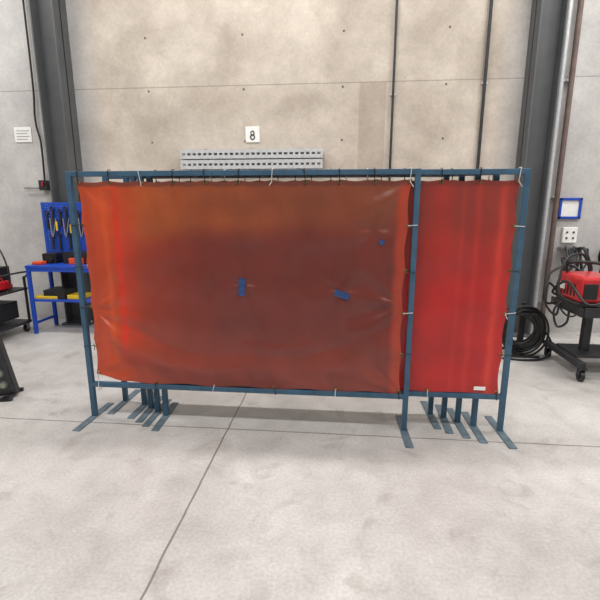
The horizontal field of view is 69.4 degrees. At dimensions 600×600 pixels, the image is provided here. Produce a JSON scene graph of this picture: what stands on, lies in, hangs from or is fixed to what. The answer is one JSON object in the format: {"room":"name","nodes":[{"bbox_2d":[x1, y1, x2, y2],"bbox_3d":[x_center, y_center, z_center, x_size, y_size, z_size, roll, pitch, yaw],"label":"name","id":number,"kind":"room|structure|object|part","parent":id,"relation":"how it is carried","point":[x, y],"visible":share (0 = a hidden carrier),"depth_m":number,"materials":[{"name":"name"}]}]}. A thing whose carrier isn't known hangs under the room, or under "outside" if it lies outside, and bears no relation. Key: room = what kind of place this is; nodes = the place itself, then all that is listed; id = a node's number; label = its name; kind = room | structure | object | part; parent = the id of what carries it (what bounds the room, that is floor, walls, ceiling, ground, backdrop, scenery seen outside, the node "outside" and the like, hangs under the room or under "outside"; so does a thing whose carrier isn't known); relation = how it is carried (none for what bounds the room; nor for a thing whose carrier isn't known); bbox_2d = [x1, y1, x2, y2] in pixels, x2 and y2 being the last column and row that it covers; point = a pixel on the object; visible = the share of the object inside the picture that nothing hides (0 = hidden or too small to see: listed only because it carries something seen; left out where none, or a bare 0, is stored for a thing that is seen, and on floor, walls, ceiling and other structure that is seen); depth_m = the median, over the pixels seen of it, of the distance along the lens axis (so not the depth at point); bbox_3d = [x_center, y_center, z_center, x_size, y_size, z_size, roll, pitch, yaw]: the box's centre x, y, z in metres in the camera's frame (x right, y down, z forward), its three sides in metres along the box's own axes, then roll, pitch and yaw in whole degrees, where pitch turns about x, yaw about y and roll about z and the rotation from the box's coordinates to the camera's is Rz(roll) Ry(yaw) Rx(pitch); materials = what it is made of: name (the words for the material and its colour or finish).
{"room":"metal workshop","nodes":[
{"label":"metal workshop","id":0,"kind":"room"},
{"bbox_2d":[0,318,599,599],"bbox_3d":[0.436,1.809,-0.316,17.000,0.200,12.700,1,12,5],"label":"floor","id":1,"kind":"structure","parent":0,"point":[236,496],"depth_m":2.47,"materials":[{"name":"concrete"}]},
{"bbox_2d":[0,334,23,401],"bbox_3d":[-2.574,0.517,3.643,0.326,0.638,0.230,-2,12,-9],"label":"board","id":2,"kind":"object","parent":1,"relation":"on","point":[9,387],"visible":1,"depth_m":3.66,"materials":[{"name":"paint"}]},
{"bbox_2d":[0,370,7,388],"bbox_3d":[-2.545,0.526,3.623,0.167,0.457,0.043,4,13,16],"label":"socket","id":3,"kind":"object","parent":2,"relation":"attached to","point":[3,373],"depth_m":3.65,"materials":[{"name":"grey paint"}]},
{"bbox_2d":[0,249,31,333],"bbox_3d":[-3.783,-0.093,5.256,0.599,1.156,0.747,1,12,5],"label":"cart","id":4,"kind":"object","parent":1,"relation":"on","point":[9,311],"visible":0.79,"depth_m":5.39,"materials":[{"name":"black metal"}]},
{"bbox_2d":[25,202,90,333],"bbox_3d":[-2.914,-0.408,5.532,0.940,1.640,0.445,1,12,5],"label":"bench","id":5,"kind":"object","parent":1,"relation":"on","point":[60,259],"visible":0.6,"depth_m":5.57,"materials":[{"name":"blue metal"}]},
{"bbox_2d":[62,296,90,299],"bbox_3d":[-2.914,-0.034,5.612,0.920,0.015,0.400,1,12,5],"label":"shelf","id":6,"kind":"object","parent":5,"relation":"attached to","point":[87,297],"depth_m":5.45,"materials":[{"name":"blue metal"}]},
{"bbox_2d":[62,320,93,325],"bbox_3d":[-3.050,0.303,6.061,0.400,0.025,0.305,1,12,5],"label":"plate","id":7,"kind":"object","parent":1,"relation":"on","point":[78,323],"visible":0.46,"depth_m":5.92,"materials":[{"name":"grey paint"}]},
{"bbox_2d":[28,0,93,322],"bbox_3d":[-3.049,-2.917,5.374,0.300,6.570,0.275,1,12,5],"label":"steel section","id":8,"kind":"object","parent":7,"relation":"on","point":[48,18],"visible":0.7,"depth_m":5.44,"materials":[{"name":"grey paint"}]},
{"bbox_2d":[65,167,421,447],"bbox_3d":[-0.420,0.029,3.059,2.431,1.840,0.462,1,12,5],"label":"screen","id":9,"kind":"object","parent":1,"relation":"on","point":[271,286],"visible":1,"depth_m":3.03,"materials":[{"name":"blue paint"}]},
{"bbox_2d":[102,177,449,429],"bbox_3d":[-0.218,-0.021,3.312,2.562,1.830,0.462,1,12,5],"label":"screen","id":10,"kind":"object","parent":1,"relation":"on","point":[428,406],"visible":0.02,"depth_m":3.37,"materials":[{"name":"blue paint"}]},
{"bbox_2d":[123,176,464,433],"bbox_3d":[-0.084,-0.006,3.245,2.457,1.830,0.462,1,12,5],"label":"screen","id":11,"kind":"object","parent":1,"relation":"on","point":[441,409],"visible":0.03,"depth_m":3.30,"materials":[{"name":"blue paint"}]},
{"bbox_2d":[130,175,479,438],"bbox_3d":[-0.006,0.007,3.184,2.469,1.830,0.461,1,12,5],"label":"screen","id":12,"kind":"object","parent":1,"relation":"on","point":[455,415],"visible":0.02,"depth_m":3.24,"materials":[{"name":"blue paint"}]},
{"bbox_2d":[137,168,499,443],"bbox_3d":[0.079,0.015,3.121,2.483,1.840,0.461,1,12,5],"label":"screen","id":13,"kind":"object","parent":1,"relation":"on","point":[471,420],"visible":0.03,"depth_m":3.17,"materials":[{"name":"blue paint"}]},
{"bbox_2d":[146,167,530,448],"bbox_3d":[0.202,0.030,3.056,2.576,1.840,0.462,1,12,5],"label":"screen","id":14,"kind":"object","parent":1,"relation":"on","point":[466,229],"visible":0.3,"depth_m":2.94,"materials":[{"name":"blue paint"}]},
{"bbox_2d":[513,332,530,337],"bbox_3d":[2.734,0.420,5.524,0.380,0.025,0.305,1,12,5],"label":"plate","id":15,"kind":"object","parent":1,"relation":"on","point":[515,333],"visible":0.02,"depth_m":5.38,"materials":[{"name":"grey paint"}]},
{"bbox_2d":[506,0,568,334],"bbox_3d":[2.735,-2.800,4.838,0.280,6.570,0.275,1,12,5],"label":"steel section","id":16,"kind":"object","parent":15,"relation":"on","point":[548,20],"visible":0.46,"depth_m":4.98,"materials":[{"name":"grey paint"}]},
{"bbox_2d":[502,302,551,360],"bbox_3d":[2.421,0.318,4.692,0.537,0.580,0.433,1,12,5],"label":"coil","id":17,"kind":"object","parent":1,"relation":"on","point":[535,340],"visible":0.7,"depth_m":4.62,"materials":[{"name":"black rubber"}]},
{"bbox_2d":[543,253,599,380],"bbox_3d":[2.899,-0.011,4.175,0.970,1.442,0.785,1,12,5],"label":"trolley","id":18,"kind":"object","parent":1,"relation":"on","point":[578,292],"visible":0.98,"depth_m":4.18,"materials":[{"name":"black metal"}]},
{"bbox_3d":[2.984,0.290,4.246,0.790,0.555,0.720,1,12,5],"label":"trolley frame","id":19,"kind":"part","parent":18,"relation":"part of","materials":[{"name":"paint"}]},
{"bbox_3d":[2.756,-0.166,4.148,0.339,0.422,0.480,1,12,5],"label":"welder trim","id":20,"kind":"part","parent":18,"relation":"part of","materials":[{"name":"red plastic"}]},
{"bbox_2d":[0,0,599,332],"bbox_3d":[1.046,-2.783,5.255,17.000,6.800,0.200,1,12,5],"label":"wall","id":21,"kind":"structure","parent":0,"point":[154,80],"depth_m":5.31,"materials":[{"name":"concrete"}]},
{"bbox_2d":[14,127,32,141],"bbox_3d":[-3.663,-2.186,5.732,0.240,0.190,0.011,1,12,5],"label":"notice sign","id":22,"kind":"object","parent":21,"relation":"attached to","point":[22,134],"visible":1,"depth_m":5.73,"materials":[{"name":"white paper"}]},
{"bbox_2d":[22,0,49,189],"bbox_3d":[-3.544,-3.809,5.314,0.350,4.780,0.113,1,12,5],"label":"electrical box","id":23,"kind":"object","parent":21,"relation":"attached to","point":[44,184],"visible":0.99,"depth_m":5.64,"materials":[{"name":"paint"}]},
{"bbox_2d":[180,148,322,169],"bbox_3d":[-0.613,-1.760,5.466,1.804,0.290,0.134,1,12,5],"label":"rack","id":24,"kind":"object","parent":21,"relation":"attached to","point":[295,158],"visible":0.97,"depth_m":5.41,"materials":[{"name":"metal"}]},
{"bbox_2d":[245,126,259,141],"bbox_3d":[-0.598,-2.084,5.453,0.180,0.190,0.019,1,12,5],"label":"number sign","id":25,"kind":"object","parent":21,"relation":"attached to","point":[252,133],"visible":1,"depth_m":5.45,"materials":[{"name":"white plastic"}]},
{"bbox_2d":[388,0,397,180],"bbox_3d":[1.114,-3.435,4.979,0.058,5.390,0.042,1,12,5],"label":"conduit","id":26,"kind":"object","parent":21,"relation":"attached to","point":[392,94],"visible":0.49,"depth_m":5.16,"materials":[{"name":"metal"}]},
{"bbox_2d":[476,0,492,168],"bbox_3d":[2.159,-2.826,5.006,0.066,6.590,0.051,1,12,5],"label":"gas pipe","id":27,"kind":"object","parent":21,"relation":"attached to","point":[484,82],"visible":0.41,"depth_m":5.05,"materials":[{"name":"metal"}]},
{"bbox_2d":[530,0,572,332],"bbox_3d":[2.988,-2.806,4.911,0.090,6.590,0.088,1,12,5],"label":"pipe","id":28,"kind":"object","parent":21,"relation":"attached to","point":[570,8],"visible":0.46,"depth_m":5.10,"materials":[{"name":"metal"}]},
{"bbox_2d":[538,0,583,324],"bbox_3d":[3.097,-2.802,4.896,0.090,6.590,0.098,1,12,5],"label":"drain pipe","id":29,"kind":"object","parent":21,"relation":"attached to","point":[580,6],"visible":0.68,"depth_m":5.06,"materials":[{"name":"metal"}]},
{"bbox_2d":[560,227,577,242],"bbox_3d":[3.313,-0.800,5.334,0.170,0.190,0.055,1,12,5],"label":"wall outlet","id":30,"kind":"object","parent":21,"relation":"attached to","point":[568,234],"depth_m":5.31,"materials":[{"name":"white plastic"}]},
{"bbox_2d":[557,198,582,218],"bbox_3d":[3.284,-1.115,5.277,0.260,0.250,0.038,1,12,5],"label":"frame","id":31,"kind":"object","parent":21,"relation":"attached to","point":[569,208],"visible":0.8,"depth_m":5.27,"materials":[{"name":"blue plastic"}]},
{"bbox_3d":[3.285,-1.117,5.285,0.200,0.190,0.020,1,12,5],"label":"panel","id":32,"kind":"part","parent":31,"relation":"part of","materials":[{"name":"white plastic"}]},
{"bbox_2d":[555,246,592,316],"bbox_3d":[3.293,-0.238,5.293,0.437,0.844,0.370,1,12,5],"label":"cable","id":33,"kind":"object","parent":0,"point":[569,250],"depth_m":5.16,"materials":[{"name":"black rubber"}]}
]}

